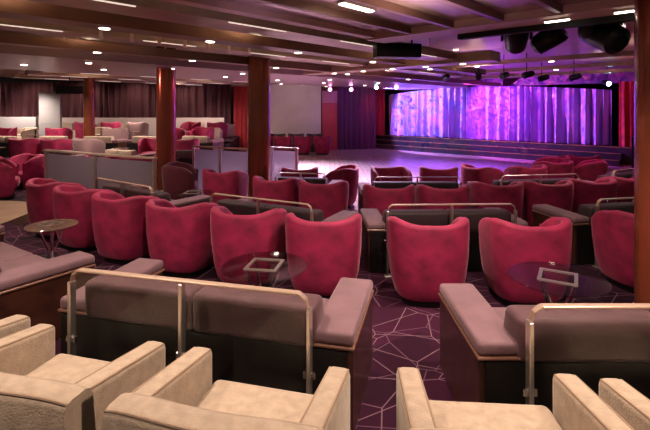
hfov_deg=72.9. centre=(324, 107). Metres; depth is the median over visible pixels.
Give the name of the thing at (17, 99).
curtain
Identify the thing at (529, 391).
glass railing
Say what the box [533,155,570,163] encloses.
barrel chair
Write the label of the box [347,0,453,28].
ceiling beam
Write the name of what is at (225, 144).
floor
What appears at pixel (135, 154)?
cushion
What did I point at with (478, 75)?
lamp
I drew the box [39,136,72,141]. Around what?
sofa
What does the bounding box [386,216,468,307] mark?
barrel chair
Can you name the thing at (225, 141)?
floor
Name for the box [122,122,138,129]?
armchair
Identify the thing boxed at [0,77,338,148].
wall
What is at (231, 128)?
armchair
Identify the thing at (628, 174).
sofa
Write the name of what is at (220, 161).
glass screen
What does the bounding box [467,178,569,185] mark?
sofa
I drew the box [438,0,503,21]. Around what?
ceiling beam
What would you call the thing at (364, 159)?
floor
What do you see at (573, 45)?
ceiling
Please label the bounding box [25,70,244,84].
ceiling beam
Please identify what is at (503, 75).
lamp
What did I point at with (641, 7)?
pillar
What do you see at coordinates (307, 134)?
barrel chair
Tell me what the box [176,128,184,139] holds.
barrel chair
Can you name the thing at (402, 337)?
floor
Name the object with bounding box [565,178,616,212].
barrel chair
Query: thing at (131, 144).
sofa
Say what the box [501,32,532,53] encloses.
stage light
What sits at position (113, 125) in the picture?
barrel chair
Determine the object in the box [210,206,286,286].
barrel chair
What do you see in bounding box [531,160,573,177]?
barrel chair
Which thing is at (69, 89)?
monitor
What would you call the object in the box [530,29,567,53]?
stage light
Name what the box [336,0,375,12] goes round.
recessed light
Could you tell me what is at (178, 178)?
barrel chair
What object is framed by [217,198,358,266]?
sofa
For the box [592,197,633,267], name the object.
glass railing
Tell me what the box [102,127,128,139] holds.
barrel chair
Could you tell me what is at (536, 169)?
barrel chair
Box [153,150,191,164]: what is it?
sofa
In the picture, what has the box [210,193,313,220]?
glass railing
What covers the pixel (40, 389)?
armchair
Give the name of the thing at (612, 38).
stage light
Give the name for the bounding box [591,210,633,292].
barrel chair
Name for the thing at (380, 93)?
curtain
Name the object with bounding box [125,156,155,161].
barrel chair
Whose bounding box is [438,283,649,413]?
sofa
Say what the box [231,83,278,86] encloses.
ceiling beam
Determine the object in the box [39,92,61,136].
display panel
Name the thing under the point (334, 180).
cushion
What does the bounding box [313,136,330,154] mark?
barrel chair
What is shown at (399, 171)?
barrel chair
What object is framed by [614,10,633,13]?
diffuser
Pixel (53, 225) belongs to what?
cocktail table
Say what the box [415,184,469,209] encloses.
barrel chair
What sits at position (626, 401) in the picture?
armchair
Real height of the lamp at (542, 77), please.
0.787 m
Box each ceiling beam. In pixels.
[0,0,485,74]
[0,17,466,77]
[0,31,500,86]
[0,44,467,89]
[11,70,202,84]
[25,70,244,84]
[27,0,456,60]
[41,71,297,84]
[159,0,633,42]
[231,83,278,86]
[256,0,410,33]
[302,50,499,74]
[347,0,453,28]
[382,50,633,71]
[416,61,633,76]
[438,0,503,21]
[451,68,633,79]
[530,0,562,13]
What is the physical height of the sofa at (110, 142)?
0.710 m
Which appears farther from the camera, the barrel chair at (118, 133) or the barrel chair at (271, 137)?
the barrel chair at (271, 137)
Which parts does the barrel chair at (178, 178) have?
seat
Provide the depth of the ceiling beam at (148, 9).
5.32 m
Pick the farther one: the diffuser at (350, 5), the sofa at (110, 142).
the sofa at (110, 142)
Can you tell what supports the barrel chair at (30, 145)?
on the floor
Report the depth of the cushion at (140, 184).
7.72 m
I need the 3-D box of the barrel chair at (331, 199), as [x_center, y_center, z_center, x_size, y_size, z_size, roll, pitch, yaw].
[-0.017,1.591,7.259,0.800,0.858,0.730,0,0,10]
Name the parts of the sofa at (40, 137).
backrest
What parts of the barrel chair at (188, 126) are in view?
backrest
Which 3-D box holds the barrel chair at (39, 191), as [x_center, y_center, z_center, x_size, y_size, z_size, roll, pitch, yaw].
[-4.107,1.511,6.760,0.800,0.858,0.730,0,0,32]
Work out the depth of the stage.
18.99 m
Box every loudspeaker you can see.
[373,40,420,58]
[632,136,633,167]
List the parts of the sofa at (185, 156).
backrest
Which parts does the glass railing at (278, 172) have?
handrail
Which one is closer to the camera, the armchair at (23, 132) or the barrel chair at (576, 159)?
the barrel chair at (576, 159)
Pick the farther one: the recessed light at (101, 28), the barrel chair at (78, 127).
the barrel chair at (78, 127)
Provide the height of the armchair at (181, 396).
0.720 m
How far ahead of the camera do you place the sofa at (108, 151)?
12.02 m
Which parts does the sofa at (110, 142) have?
backrest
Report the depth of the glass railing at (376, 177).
7.60 m
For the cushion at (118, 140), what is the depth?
14.96 m
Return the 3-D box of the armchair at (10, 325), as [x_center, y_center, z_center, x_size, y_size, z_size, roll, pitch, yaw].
[-2.180,1.440,2.342,0.814,0.720,0.705,0,0,17]
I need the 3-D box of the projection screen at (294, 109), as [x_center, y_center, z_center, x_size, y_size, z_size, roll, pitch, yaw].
[-1.475,0.440,22.000,2.550,3.320,0.200,0,0,0]
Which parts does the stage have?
edge trim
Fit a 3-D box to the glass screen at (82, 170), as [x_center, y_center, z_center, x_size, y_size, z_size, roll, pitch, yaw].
[-4.585,1.420,8.800,3.412,1.040,0.120,0,0,27]
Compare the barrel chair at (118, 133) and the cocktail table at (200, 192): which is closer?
the cocktail table at (200, 192)
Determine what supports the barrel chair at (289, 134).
on the floor at (364, 159)
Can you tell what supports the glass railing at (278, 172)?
on the floor
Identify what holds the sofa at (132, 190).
on the floor at (593, 287)
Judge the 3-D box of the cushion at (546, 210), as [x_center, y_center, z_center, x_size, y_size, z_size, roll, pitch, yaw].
[3.117,1.397,5.846,0.238,0.075,0.795,0,0,-12]
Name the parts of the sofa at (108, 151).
backrest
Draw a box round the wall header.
[388,72,633,89]
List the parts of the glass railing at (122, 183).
post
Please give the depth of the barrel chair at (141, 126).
18.87 m
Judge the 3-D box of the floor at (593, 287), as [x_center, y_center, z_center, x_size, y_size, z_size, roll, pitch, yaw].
[-1.976,2.170,10.331,31.225,0.460,11.365,0,0,12]
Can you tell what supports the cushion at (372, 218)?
on the sofa at (373, 247)
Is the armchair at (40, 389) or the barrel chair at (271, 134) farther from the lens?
the barrel chair at (271, 134)
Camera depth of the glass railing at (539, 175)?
7.86 m
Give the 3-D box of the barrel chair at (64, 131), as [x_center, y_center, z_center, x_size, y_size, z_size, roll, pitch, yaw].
[-9.851,1.141,16.281,0.800,0.858,0.730,0,0,2]
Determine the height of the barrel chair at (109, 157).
0.858 m
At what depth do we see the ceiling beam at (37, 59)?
10.66 m
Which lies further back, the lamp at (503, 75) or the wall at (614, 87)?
the wall at (614, 87)
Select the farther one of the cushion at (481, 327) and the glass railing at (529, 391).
the cushion at (481, 327)
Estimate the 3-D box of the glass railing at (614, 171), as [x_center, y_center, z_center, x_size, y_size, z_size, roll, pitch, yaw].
[6.100,1.605,8.700,1.580,0.830,0.080,0,0,-30]
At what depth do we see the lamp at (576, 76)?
12.81 m
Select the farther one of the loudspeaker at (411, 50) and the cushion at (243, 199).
the loudspeaker at (411, 50)
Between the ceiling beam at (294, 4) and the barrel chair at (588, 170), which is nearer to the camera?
the ceiling beam at (294, 4)
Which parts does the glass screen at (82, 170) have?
post, glass panel, post, handrail, glass panel, post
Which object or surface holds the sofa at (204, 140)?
on the floor
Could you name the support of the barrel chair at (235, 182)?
on the floor
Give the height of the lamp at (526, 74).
0.787 m
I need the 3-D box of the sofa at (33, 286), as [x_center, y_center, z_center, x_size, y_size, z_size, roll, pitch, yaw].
[-2.937,1.445,3.840,1.936,0.710,0.819,0,0,33]
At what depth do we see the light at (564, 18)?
4.71 m
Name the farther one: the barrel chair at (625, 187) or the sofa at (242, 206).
the barrel chair at (625, 187)
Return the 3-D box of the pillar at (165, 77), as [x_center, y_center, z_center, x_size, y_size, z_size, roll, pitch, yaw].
[-3.720,0.250,10.300,0.480,3.500,0.480,0,0,0]
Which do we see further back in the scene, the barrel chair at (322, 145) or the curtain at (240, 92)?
the curtain at (240, 92)
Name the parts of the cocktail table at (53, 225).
leg, leg, frame, leg, leg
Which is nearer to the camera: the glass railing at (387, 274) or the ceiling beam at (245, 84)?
the glass railing at (387, 274)
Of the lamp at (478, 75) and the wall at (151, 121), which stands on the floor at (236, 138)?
the wall at (151, 121)
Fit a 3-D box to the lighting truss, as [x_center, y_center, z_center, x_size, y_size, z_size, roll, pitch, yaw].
[8.530,-1.250,1.577,17.749,0.700,4.000,0,0,43]
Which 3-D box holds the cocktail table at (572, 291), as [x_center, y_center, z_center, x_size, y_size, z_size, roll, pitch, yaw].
[1.720,1.520,3.250,0.680,0.560,0.680,0,0,30]
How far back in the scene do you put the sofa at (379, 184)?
7.72 m
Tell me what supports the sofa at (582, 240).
on the floor at (593, 287)
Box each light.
[97,27,111,29]
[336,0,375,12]
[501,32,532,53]
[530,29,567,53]
[543,17,570,22]
[578,22,630,53]
[613,8,633,13]
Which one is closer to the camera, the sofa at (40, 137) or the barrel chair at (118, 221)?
the barrel chair at (118, 221)
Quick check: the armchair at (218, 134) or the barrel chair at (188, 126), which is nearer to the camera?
the armchair at (218, 134)
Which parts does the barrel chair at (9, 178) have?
seat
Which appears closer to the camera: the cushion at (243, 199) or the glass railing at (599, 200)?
the glass railing at (599, 200)
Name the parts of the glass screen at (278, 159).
post, glass panel, handrail, post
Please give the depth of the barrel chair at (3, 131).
16.56 m
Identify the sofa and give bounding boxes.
[0,136,21,156]
[0,225,95,340]
[37,150,98,155]
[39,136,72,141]
[58,258,373,429]
[84,136,128,149]
[100,149,155,159]
[103,183,210,207]
[126,136,155,154]
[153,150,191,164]
[179,136,223,150]
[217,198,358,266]
[274,177,342,183]
[358,181,459,213]
[360,207,527,271]
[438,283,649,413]
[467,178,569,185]
[532,200,633,264]
[570,171,631,181]
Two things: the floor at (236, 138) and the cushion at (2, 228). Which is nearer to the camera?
the cushion at (2, 228)
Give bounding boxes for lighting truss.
[457,13,633,39]
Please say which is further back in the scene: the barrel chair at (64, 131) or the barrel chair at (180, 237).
the barrel chair at (64, 131)
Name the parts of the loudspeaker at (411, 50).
panel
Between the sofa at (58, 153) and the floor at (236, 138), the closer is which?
the sofa at (58, 153)
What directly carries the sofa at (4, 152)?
on the floor
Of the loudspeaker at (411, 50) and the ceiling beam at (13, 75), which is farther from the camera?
the ceiling beam at (13, 75)
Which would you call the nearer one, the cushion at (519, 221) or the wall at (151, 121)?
the cushion at (519, 221)
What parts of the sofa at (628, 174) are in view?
backrest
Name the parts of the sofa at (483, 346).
edge trim, seat, backrest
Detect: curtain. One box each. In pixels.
[0,82,230,123]
[234,86,247,147]
[338,87,375,149]
[376,89,384,134]
[389,86,611,144]
[619,81,633,146]
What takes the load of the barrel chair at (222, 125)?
on the floor at (225, 141)
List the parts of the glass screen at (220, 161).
post, glass panel, handrail, post, glass panel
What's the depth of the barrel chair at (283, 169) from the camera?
9.10 m
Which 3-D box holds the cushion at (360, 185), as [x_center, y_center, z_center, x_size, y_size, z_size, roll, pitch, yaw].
[0.755,1.478,8.133,0.238,0.075,0.795,0,0,0]
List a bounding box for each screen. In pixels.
[43,149,156,189]
[192,145,247,198]
[270,84,320,136]
[270,146,298,180]
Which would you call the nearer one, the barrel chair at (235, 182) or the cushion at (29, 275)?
the cushion at (29, 275)
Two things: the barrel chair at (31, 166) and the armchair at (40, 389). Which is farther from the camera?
the barrel chair at (31, 166)
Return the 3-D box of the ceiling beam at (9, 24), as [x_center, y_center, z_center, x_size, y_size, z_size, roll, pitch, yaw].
[-0.904,-1.274,9.098,0.500,0.492,15.999,0,0,43]
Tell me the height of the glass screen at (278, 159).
1.170 m
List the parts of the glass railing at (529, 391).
post, handrail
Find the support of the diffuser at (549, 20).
attached to the light at (564, 18)
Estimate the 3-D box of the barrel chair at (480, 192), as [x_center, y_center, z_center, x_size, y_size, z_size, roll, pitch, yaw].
[2.751,1.591,7.135,0.800,0.858,0.730,0,0,-3]
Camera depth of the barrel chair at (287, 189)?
7.26 m
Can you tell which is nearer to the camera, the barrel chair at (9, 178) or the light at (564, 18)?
the light at (564, 18)
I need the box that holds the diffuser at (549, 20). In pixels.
[545,19,569,22]
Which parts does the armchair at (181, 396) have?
armrest, backrest, seat, armrest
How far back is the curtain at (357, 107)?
22.29 m
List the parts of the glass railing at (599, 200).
post, handrail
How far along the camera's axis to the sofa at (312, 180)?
8.18 m
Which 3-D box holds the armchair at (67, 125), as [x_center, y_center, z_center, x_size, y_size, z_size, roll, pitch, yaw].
[-12.055,1.050,20.997,0.814,0.720,0.705,0,0,25]
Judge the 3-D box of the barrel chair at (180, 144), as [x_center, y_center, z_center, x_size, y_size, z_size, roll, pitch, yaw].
[-4.196,1.331,13.248,0.800,0.858,0.730,0,0,-11]
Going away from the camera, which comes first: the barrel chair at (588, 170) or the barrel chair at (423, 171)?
the barrel chair at (423, 171)
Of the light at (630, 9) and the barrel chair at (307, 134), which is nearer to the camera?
the light at (630, 9)
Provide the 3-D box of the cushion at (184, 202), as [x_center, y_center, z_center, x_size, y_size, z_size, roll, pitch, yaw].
[-2.064,1.397,6.555,0.238,0.075,0.795,0,0,35]
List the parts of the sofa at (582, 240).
edge trim, backrest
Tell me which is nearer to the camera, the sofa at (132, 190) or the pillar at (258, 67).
the sofa at (132, 190)
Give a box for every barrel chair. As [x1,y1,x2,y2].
[0,127,17,135]
[0,158,19,200]
[8,138,40,157]
[8,153,43,188]
[26,178,86,239]
[40,138,72,153]
[45,127,72,139]
[53,184,113,251]
[73,138,105,157]
[74,122,96,138]
[84,155,123,159]
[91,191,159,264]
[100,122,121,128]
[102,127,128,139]
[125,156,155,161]
[127,122,148,139]
[137,138,155,154]
[146,199,218,277]
[162,161,198,199]
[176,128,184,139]
[176,138,199,149]
[180,121,200,135]
[190,127,214,139]
[202,168,248,203]
[207,122,227,140]
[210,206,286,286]
[253,176,299,206]
[270,133,285,149]
[270,136,273,146]
[274,136,292,150]
[281,167,318,177]
[285,212,361,298]
[288,133,303,150]
[294,136,311,154]
[299,179,348,218]
[306,133,322,151]
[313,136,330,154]
[323,164,358,208]
[363,184,414,216]
[370,166,412,185]
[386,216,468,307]
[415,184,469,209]
[419,166,457,181]
[461,163,503,184]
[468,181,523,218]
[478,217,571,305]
[503,164,546,179]
[521,180,572,226]
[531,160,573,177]
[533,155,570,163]
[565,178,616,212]
[567,154,602,175]
[573,159,607,180]
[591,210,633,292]
[594,176,633,201]
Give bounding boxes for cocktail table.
[23,219,78,258]
[183,191,201,197]
[243,257,284,287]
[537,267,577,302]
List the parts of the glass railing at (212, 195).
post, handrail, post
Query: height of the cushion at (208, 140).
0.075 m
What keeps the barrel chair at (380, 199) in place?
on the floor
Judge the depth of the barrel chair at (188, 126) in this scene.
19.20 m
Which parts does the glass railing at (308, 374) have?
post, post, handrail, post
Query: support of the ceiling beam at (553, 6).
attached to the ceiling at (433, 7)
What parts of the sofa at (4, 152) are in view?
backrest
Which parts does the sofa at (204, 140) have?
backrest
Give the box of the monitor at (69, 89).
[55,77,82,93]
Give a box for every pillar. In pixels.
[83,78,94,138]
[156,46,175,191]
[248,56,269,196]
[633,0,649,302]
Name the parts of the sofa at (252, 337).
edge trim, backrest, seat, edge trim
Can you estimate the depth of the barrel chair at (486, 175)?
9.17 m
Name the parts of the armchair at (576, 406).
armrest, backrest, seat, armrest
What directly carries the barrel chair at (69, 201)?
on the floor at (593, 287)
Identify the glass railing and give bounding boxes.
[66,268,315,393]
[94,178,153,195]
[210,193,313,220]
[275,172,326,183]
[373,177,461,186]
[383,203,516,277]
[500,174,579,185]
[522,303,649,404]
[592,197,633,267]
[611,168,633,176]
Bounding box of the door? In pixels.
[322,103,336,149]
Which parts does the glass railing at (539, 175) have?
handrail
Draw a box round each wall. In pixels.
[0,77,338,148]
[0,117,38,138]
[62,118,223,135]
[322,91,336,102]
[376,83,618,138]
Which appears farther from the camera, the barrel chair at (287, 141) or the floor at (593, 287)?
the barrel chair at (287, 141)
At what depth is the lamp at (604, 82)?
14.45 m
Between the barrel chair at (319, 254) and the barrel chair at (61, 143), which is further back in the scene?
the barrel chair at (61, 143)
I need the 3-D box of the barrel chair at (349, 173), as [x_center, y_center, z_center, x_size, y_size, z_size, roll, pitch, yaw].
[0.346,1.671,9.427,0.730,0.858,0.800,0,0,15]
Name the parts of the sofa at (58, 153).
backrest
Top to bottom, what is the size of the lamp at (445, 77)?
0.787 m
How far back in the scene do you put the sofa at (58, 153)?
11.93 m
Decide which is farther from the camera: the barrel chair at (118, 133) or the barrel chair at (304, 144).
the barrel chair at (304, 144)
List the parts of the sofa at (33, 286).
seat, edge trim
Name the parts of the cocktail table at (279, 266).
leg, leg, frame, leg, leg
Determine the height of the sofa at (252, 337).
0.710 m
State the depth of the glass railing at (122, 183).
6.60 m
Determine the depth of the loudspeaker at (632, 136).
14.59 m
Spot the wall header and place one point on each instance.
(623, 76)
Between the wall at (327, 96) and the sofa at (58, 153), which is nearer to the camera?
the sofa at (58, 153)
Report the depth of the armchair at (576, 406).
1.87 m
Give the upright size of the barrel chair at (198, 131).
0.858 m
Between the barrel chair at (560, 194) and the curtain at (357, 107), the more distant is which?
the curtain at (357, 107)
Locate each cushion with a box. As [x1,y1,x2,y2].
[0,225,4,232]
[0,251,94,291]
[60,258,162,310]
[112,139,128,141]
[130,184,147,188]
[134,153,155,155]
[169,195,210,207]
[207,139,223,142]
[237,198,253,201]
[315,277,372,345]
[321,210,358,221]
[329,179,342,183]
[358,182,370,193]
[360,208,384,228]
[440,283,517,354]
[484,207,527,225]
[533,204,588,223]
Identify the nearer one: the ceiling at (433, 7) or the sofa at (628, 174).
the ceiling at (433, 7)
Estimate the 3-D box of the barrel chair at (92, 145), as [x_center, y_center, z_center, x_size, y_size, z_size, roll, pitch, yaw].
[-7.148,1.331,13.317,0.800,0.858,0.730,0,0,23]
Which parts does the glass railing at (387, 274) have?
post, post, handrail, post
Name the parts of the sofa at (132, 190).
backrest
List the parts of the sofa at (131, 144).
backrest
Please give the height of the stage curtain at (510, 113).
2.440 m
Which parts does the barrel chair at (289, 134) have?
backrest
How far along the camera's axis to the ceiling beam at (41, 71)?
15.99 m
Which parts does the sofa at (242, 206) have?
backrest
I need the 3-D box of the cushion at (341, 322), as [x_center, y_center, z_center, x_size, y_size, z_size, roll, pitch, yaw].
[0.134,1.258,2.783,0.238,0.075,0.795,0,0,14]
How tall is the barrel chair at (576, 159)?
0.858 m
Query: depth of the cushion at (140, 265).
3.32 m
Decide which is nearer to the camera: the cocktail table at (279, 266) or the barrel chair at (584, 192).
the cocktail table at (279, 266)
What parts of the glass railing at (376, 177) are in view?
handrail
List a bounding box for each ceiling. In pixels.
[0,21,633,77]
[219,0,596,32]
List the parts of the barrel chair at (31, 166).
seat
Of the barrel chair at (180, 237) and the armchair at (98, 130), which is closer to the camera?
the barrel chair at (180, 237)
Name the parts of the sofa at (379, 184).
backrest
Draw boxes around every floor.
[0,200,455,429]
[4,189,633,308]
[128,136,238,150]
[196,148,631,209]
[224,140,234,150]
[224,143,231,150]
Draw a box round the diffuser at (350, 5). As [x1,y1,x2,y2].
[339,3,373,12]
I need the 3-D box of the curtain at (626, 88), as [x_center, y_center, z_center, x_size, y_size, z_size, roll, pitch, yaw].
[12.161,0.230,16.122,2.327,2.460,0.212,0,0,25]
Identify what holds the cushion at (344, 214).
on the sofa at (242, 206)
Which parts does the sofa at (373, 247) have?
edge trim, backrest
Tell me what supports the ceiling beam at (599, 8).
attached to the ceiling at (433, 7)
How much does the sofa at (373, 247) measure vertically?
0.710 m
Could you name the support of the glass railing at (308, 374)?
on the floor at (402, 337)
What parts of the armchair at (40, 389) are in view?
armrest, backrest, seat, armrest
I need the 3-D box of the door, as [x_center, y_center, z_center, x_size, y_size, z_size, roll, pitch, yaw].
[0.235,0.925,22.040,0.770,2.350,0.080,0,0,0]
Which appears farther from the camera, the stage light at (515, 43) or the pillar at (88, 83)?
the pillar at (88, 83)
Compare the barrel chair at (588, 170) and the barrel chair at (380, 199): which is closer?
the barrel chair at (380, 199)
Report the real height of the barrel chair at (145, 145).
0.858 m
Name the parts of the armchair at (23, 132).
armrest, backrest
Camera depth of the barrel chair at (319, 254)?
4.33 m
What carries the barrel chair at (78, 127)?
on the floor at (225, 141)
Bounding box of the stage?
[376,135,631,166]
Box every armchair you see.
[0,314,29,337]
[0,324,164,429]
[17,127,37,138]
[62,123,73,129]
[95,127,111,135]
[102,347,349,429]
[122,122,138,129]
[214,128,222,138]
[226,123,234,137]
[396,367,634,429]
[599,378,649,429]
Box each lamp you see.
[441,74,449,81]
[475,67,481,79]
[499,54,509,79]
[521,53,534,78]
[537,62,549,81]
[569,73,581,80]
[601,80,610,85]

